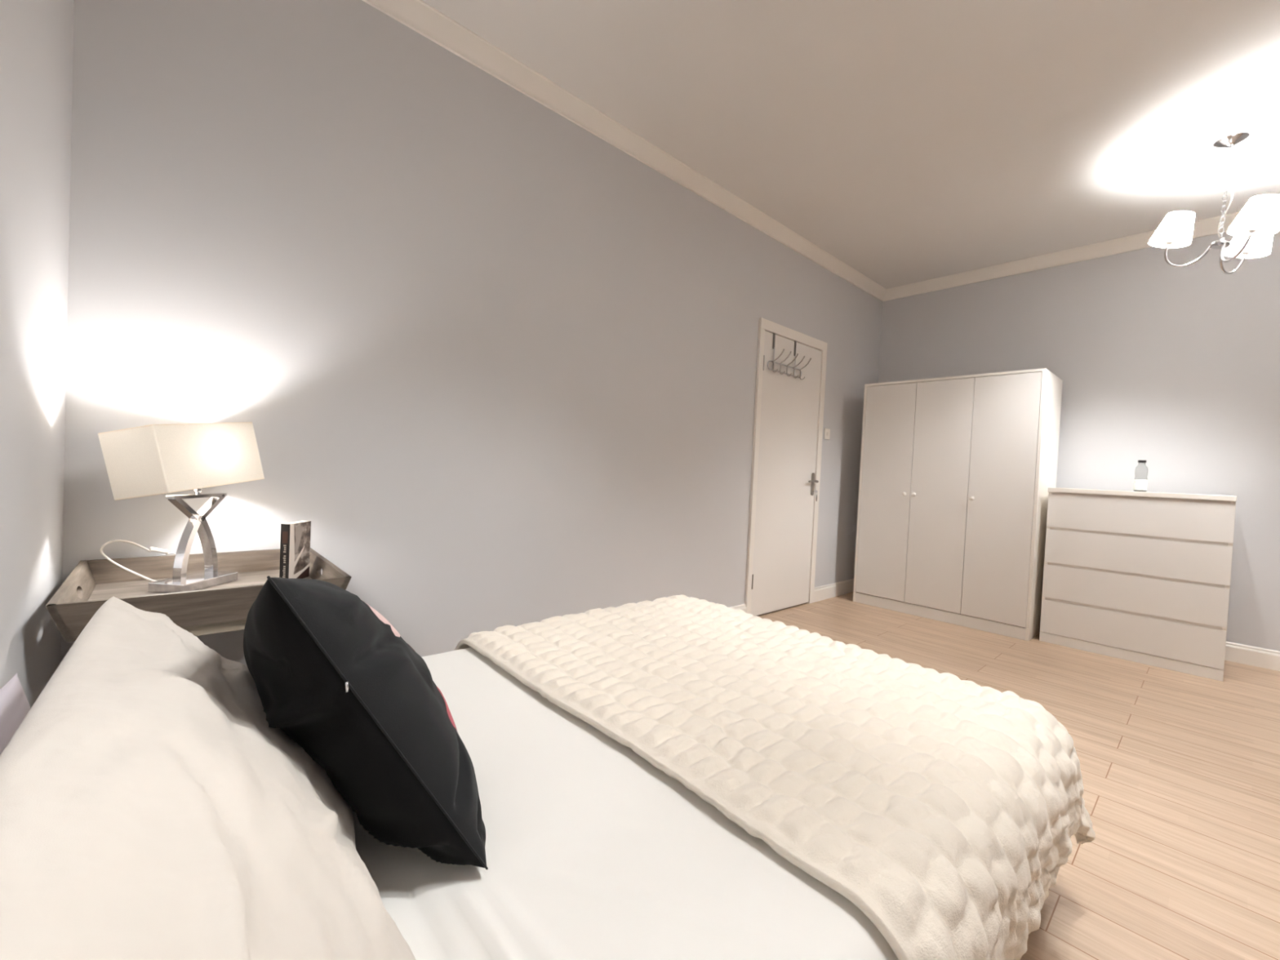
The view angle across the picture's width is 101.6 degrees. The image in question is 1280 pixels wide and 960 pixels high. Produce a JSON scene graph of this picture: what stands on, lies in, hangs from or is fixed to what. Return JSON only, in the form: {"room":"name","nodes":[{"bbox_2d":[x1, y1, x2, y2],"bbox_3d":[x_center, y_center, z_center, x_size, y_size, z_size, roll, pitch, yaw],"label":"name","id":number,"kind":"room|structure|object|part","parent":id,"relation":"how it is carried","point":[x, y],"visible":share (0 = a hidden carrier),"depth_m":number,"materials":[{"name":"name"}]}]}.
{"room":"bedroom","nodes":[
{"label":"bedroom","id":0,"kind":"room"},
{"bbox_2d":[0,0,74,708],"bbox_3d":[-0.216,-0.360,-0.155,0.120,2.710,4.390,1,2,-42],"label":"wall","id":1,"kind":"structure","parent":0,"point":[37,36],"depth_m":1.07,"materials":[{"name":"grey paint"}]},
{"bbox_2d":[60,0,882,666],"bbox_3d":[0.301,-0.412,3.189,5.130,2.710,0.120,1,2,-42],"label":"wall","id":2,"kind":"structure","parent":0,"point":[499,362],"depth_m":2.03,"materials":[{"name":"grey paint"}]},
{"bbox_2d":[361,0,886,301],"bbox_3d":[0.372,-1.717,3.058,5.010,0.090,0.046,1,2,-42],"label":"trim","id":3,"kind":"structure","parent":2,"relation":"attached to","point":[418,15],"depth_m":2.49,"materials":[{"name":"white paint"}]},
{"bbox_2d":[730,604,746,613],"bbox_3d":[-0.449,0.870,2.501,3.145,0.112,0.018,1,2,-42],"label":"baseboard","id":4,"kind":"structure","parent":2,"relation":"attached to","point":[743,606],"depth_m":3.52,"materials":[{"name":"white wood"}]},
{"bbox_2d":[744,317,827,616],"bbox_3d":[1.105,-0.058,3.814,0.885,2.050,0.064,1,2,-42],"label":"door","id":5,"kind":"structure","parent":2,"relation":"in","point":[788,411],"depth_m":3.79,"materials":[{"name":"white paint"}]},
{"bbox_2d":[766,333,811,380],"bbox_3d":[1.057,-0.873,3.685,0.439,0.277,0.113,1,2,-42],"label":"hook rack","id":6,"kind":"object","parent":5,"relation":"hanging from","point":[773,362],"visible":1,"depth_m":3.69,"materials":[{"name":"silver metal"}]},
{"bbox_3d":[1.033,-0.834,3.711,0.439,0.162,0.010,1,2,-42],"label":"rail","id":7,"kind":"part","parent":6,"relation":"part of","materials":[{"name":"silver metal"}]},
{"bbox_3d":[1.324,0.032,4.008,0.126,0.176,0.052,1,2,-42],"label":"handle","id":8,"kind":"part","parent":5,"relation":"part of","materials":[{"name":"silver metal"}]},
{"bbox_2d":[823,428,830,439],"bbox_3d":[1.502,-0.369,4.186,0.086,0.086,0.014,1,2,-42],"label":"light switch","id":9,"kind":"object","parent":2,"relation":"attached to","point":[827,431],"visible":1,"depth_m":4.17,"materials":[{"name":"white plastic"}]},
{"bbox_2d":[813,578,853,602],"bbox_3d":[1.737,0.926,4.478,0.980,0.112,0.018,1,2,-42],"label":"baseboard","id":10,"kind":"structure","parent":2,"relation":"attached to","point":[834,589],"depth_m":4.36,"materials":[{"name":"white wood"}]},
{"bbox_2d":[422,0,1279,288],"bbox_3d":[1.750,-1.715,1.535,5.250,0.100,4.390,1,2,-42],"label":"ceiling","id":11,"kind":"structure","parent":0,"point":[906,141],"depth_m":2.36,"materials":[{"name":"white paint"}]},
{"bbox_2d":[1147,129,1279,274],"bbox_3d":[2.794,-1.329,2.551,0.484,0.620,0.438,1,2,-42],"label":"ceiling light","id":12,"kind":"object","parent":11,"relation":"hanging from","point":[1253,229],"visible":1,"depth_m":2.50,"materials":[{"name":"white fabric"}]},
{"bbox_2d":[1165,238,1173,244],"bbox_3d":[2.692,-1.225,2.647,0.026,0.059,0.034,1,2,-42],"label":"bulb","id":13,"kind":"object","parent":12,"relation":"on","point":[1169,242],"depth_m":2.64,"materials":[{"name":"white glass"}]},
{"bbox_3d":[2.692,-1.265,2.647,0.162,0.166,0.163,1,2,-42],"label":"lamp shade","id":14,"kind":"part","parent":12,"relation":"part of","materials":[{"name":"white fabric"}]},
{"bbox_3d":[2.732,-1.135,2.604,0.012,0.138,0.167,1,2,-44],"label":"arm","id":15,"kind":"part","parent":12,"relation":"part of","materials":[{"name":"silver metal"}]},
{"bbox_3d":[2.819,-1.383,2.513,0.019,0.441,0.030,2,1,-18],"label":"chain","id":16,"kind":"part","parent":12,"relation":"part of","materials":[{"name":"silver metal"}]},
{"bbox_3d":[2.905,-1.072,2.566,0.167,0.112,0.035,2,1,-14],"label":"arm","id":17,"kind":"part","parent":12,"relation":"part of","materials":[{"name":"silver metal"}]},
{"bbox_3d":[2.763,-1.074,2.428,0.034,0.113,0.166,3,1,15],"label":"arm","id":18,"kind":"part","parent":12,"relation":"part of","materials":[{"name":"silver metal"}]},
{"bbox_2d":[1242,248,1250,254],"bbox_3d":[2.990,-1.139,2.568,0.026,0.060,0.034,1,2,-42],"label":"bulb","id":19,"kind":"object","parent":12,"relation":"on","point":[1246,251],"depth_m":2.56,"materials":[{"name":"white glass"}]},
{"bbox_3d":[2.990,-1.179,2.568,0.162,0.166,0.163,1,2,-42],"label":"lamp shade","id":20,"kind":"part","parent":12,"relation":"part of","materials":[{"name":"white fabric"}]},
{"bbox_2d":[1248,225,1257,232],"bbox_3d":[2.760,-1.142,2.345,0.026,0.060,0.034,1,2,-42],"label":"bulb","id":21,"kind":"object","parent":12,"relation":"on","point":[1253,228],"depth_m":2.34,"materials":[{"name":"white glass"}]},
{"bbox_3d":[2.760,-1.182,2.346,0.162,0.166,0.163,1,2,-42],"label":"lamp shade","id":22,"kind":"part","parent":12,"relation":"part of","materials":[{"name":"white fabric"}]},
{"bbox_2d":[759,591,1279,959],"bbox_3d":[1.621,1.091,1.598,5.250,0.100,4.390,1,2,-42],"label":"floor","id":23,"kind":"structure","parent":0,"point":[1180,771],"depth_m":1.80,"materials":[{"name":"brown wood"}]},
{"bbox_2d":[45,547,351,642],"bbox_3d":[-1.178,0.579,1.432,0.546,0.675,0.558,1,2,-42],"label":"nightstand","id":24,"kind":"object","parent":23,"relation":"on","point":[223,607],"visible":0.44,"depth_m":1.30,"materials":[{"name":"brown wood"}]},
{"bbox_2d":[97,422,264,592],"bbox_3d":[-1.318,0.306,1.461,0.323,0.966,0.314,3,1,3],"label":"table lamp","id":25,"kind":"object","parent":24,"relation":"on","point":[151,460],"visible":0.97,"depth_m":1.40,"materials":[{"name":"white fabric"}]},
{"bbox_2d":[149,546,168,553],"bbox_3d":[-1.426,0.209,1.549,0.018,0.023,0.043,3,2,34],"label":"switch","id":26,"kind":"object","parent":25,"relation":"attached to","point":[152,548],"depth_m":1.54,"materials":[{"name":"white plastic"}]},
{"bbox_3d":[-1.254,-0.061,1.450,0.198,0.226,0.301,3,1,9],"label":"lamp shade","id":27,"kind":"part","parent":25,"relation":"part of","materials":[{"name":"white fabric"}]},
{"bbox_3d":[-1.250,0.158,1.473,0.026,0.235,0.164,3,1,3],"label":"frame","id":28,"kind":"part","parent":25,"relation":"part of","materials":[{"name":"silver metal"}]},
{"bbox_3d":[-1.018,0.351,1.259,0.435,0.032,0.022,1,2,-42],"label":"stand rail","id":29,"kind":"part","parent":24,"relation":"part of","materials":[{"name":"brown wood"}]},
{"bbox_2d":[279,520,311,578],"bbox_3d":[-1.050,0.217,1.592,0.027,0.177,0.105,3,1,-2],"label":"paperback book","id":30,"kind":"object","parent":24,"relation":"on","point":[295,544],"visible":0.96,"depth_m":1.57,"materials":[{"name":"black paper"}]},
{"bbox_2d":[282,531,288,543],"bbox_3d":[-1.046,0.169,1.538,0.016,0.035,0.001,3,1,-2],"label":"picture","id":31,"kind":"object","parent":30,"relation":"attached to","point":[285,534],"depth_m":1.54},
{"bbox_2d":[293,520,311,574],"bbox_3d":[-1.037,0.207,1.602,0.001,0.154,0.085,3,1,-2],"label":"photo","id":32,"kind":"object","parent":30,"relation":"on","point":[304,560],"depth_m":1.61},
{"bbox_2d":[350,647,1060,959],"bbox_3d":[-0.068,0.755,1.155,1.855,0.488,1.339,1,2,-42],"label":"bed","id":33,"kind":"object","parent":23,"relation":"on","point":[593,851],"visible":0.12,"depth_m":0.71,"materials":[{"name":"white fabric"}]},
{"bbox_2d":[0,672,30,755],"bbox_3d":[-0.651,0.389,0.478,0.103,0.215,0.660,2,2,-37],"label":"pillow","id":34,"kind":"object","parent":33,"relation":"on","point":[15,706],"visible":0.2,"depth_m":0.65,"materials":[{"name":"white fabric"}]},
{"bbox_2d":[0,596,415,959],"bbox_3d":[-0.425,0.348,0.544,0.301,0.320,0.794,1,2,-42],"label":"pillow","id":35,"kind":"object","parent":33,"relation":"on","point":[152,808],"visible":0.84,"depth_m":0.39,"materials":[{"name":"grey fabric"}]},
{"bbox_2d":[243,575,488,870],"bbox_3d":[-0.423,0.301,0.796,0.291,0.408,0.447,2,2,-34],"label":"cushion","id":36,"kind":"object","parent":33,"relation":"on","point":[328,670],"visible":1,"depth_m":0.64,"materials":[{"name":"black fabric"}]},
{"bbox_3d":[-0.337,0.238,0.601,0.005,0.011,0.004,3,1,3],"label":"zip pull","id":37,"kind":"part","parent":36,"relation":"part of","materials":[{"name":"silver metal"}]},
{"bbox_2d":[454,594,1095,959],"bbox_3d":[0.263,0.650,1.443,1.054,0.333,1.424,1,2,-42],"label":"throw blanket","id":38,"kind":"object","parent":33,"relation":"on","point":[945,808],"visible":1,"depth_m":1.01,"materials":[{"name":"beige fabric"}]},
{"bbox_2d":[853,368,1062,640],"bbox_3d":[2.351,0.141,3.961,0.573,1.760,1.170,1,2,-42],"label":"wardrobe","id":39,"kind":"object","parent":23,"relation":"on","point":[957,473],"visible":0.98,"depth_m":3.68,"materials":[{"name":"white wood"}]},
{"bbox_3d":[1.915,0.088,4.074,0.018,1.655,0.375,1,2,-42],"label":"door","id":40,"kind":"part","parent":39,"relation":"part of","materials":[{"name":"white wood"}]},
{"bbox_3d":[2.168,0.105,3.793,0.018,1.655,0.375,1,2,-42],"label":"door","id":41,"kind":"part","parent":39,"relation":"part of","materials":[{"name":"white wood"}]},
{"bbox_3d":[2.421,0.123,3.513,0.018,1.655,0.375,1,2,-42],"label":"door","id":42,"kind":"part","parent":39,"relation":"part of","materials":[{"name":"white wood"}]},
{"bbox_2d":[1039,487,1236,681],"bbox_3d":[3.061,0.570,3.247,0.492,1.000,0.804,1,2,-42],"label":"dresser","id":43,"kind":"object","parent":23,"relation":"on","point":[1142,577],"visible":1,"depth_m":3.05,"materials":[{"name":"white wood"}]},
{"bbox_3d":[2.876,0.897,3.101,0.014,0.208,0.798,1,2,-42],"label":"drawer","id":44,"kind":"part","parent":43,"relation":"part of","materials":[{"name":"white wood"}]},
{"bbox_3d":[2.887,0.670,3.095,0.014,0.209,0.798,1,2,-42],"label":"drawer","id":45,"kind":"part","parent":43,"relation":"part of","materials":[{"name":"white wood"}]},
{"bbox_3d":[2.897,0.442,3.090,0.014,0.209,0.798,1,2,-42],"label":"drawer","id":46,"kind":"part","parent":43,"relation":"part of","materials":[{"name":"white wood"}]},
{"bbox_2d":[1133,460,1147,491],"bbox_3d":[3.048,-0.025,3.175,0.059,0.190,0.059,1,2,-42],"label":"bottle","id":47,"kind":"object","parent":43,"relation":"on","point":[1140,481],"visible":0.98,"depth_m":3.16,"materials":[{"name":"white"}]},
{"bbox_3d":[2.908,0.215,3.085,0.014,0.208,0.798,1,2,-42],"label":"drawer","id":48,"kind":"part","parent":43,"relation":"part of","materials":[{"name":"white wood"}]},
{"bbox_2d":[878,231,1279,651],"bbox_3d":[3.587,-0.263,3.287,0.120,2.710,4.150,1,2,-42],"label":"wall","id":49,"kind":"structure","parent":0,"point":[1176,370],"depth_m":3.44,"materials":[{"name":"grey paint"}]},
{"bbox_2d":[883,211,1240,301],"bbox_3d":[3.586,-1.573,3.202,0.046,0.090,4.150,1,2,-42],"label":"trim","id":50,"kind":"structure","parent":49,"relation":"attached to","point":[1206,227],"depth_m":3.83,"materials":[{"name":"white paint"}]},
{"bbox_2d":[1224,641,1279,671],"bbox_3d":[3.477,1.033,3.270,0.018,0.112,4.150,1,2,-42],"label":"baseboard","id":51,"kind":"structure","parent":49,"relation":"attached to","point":[1264,658],"depth_m":3.09,"materials":[{"name":"white wood"}]}
]}

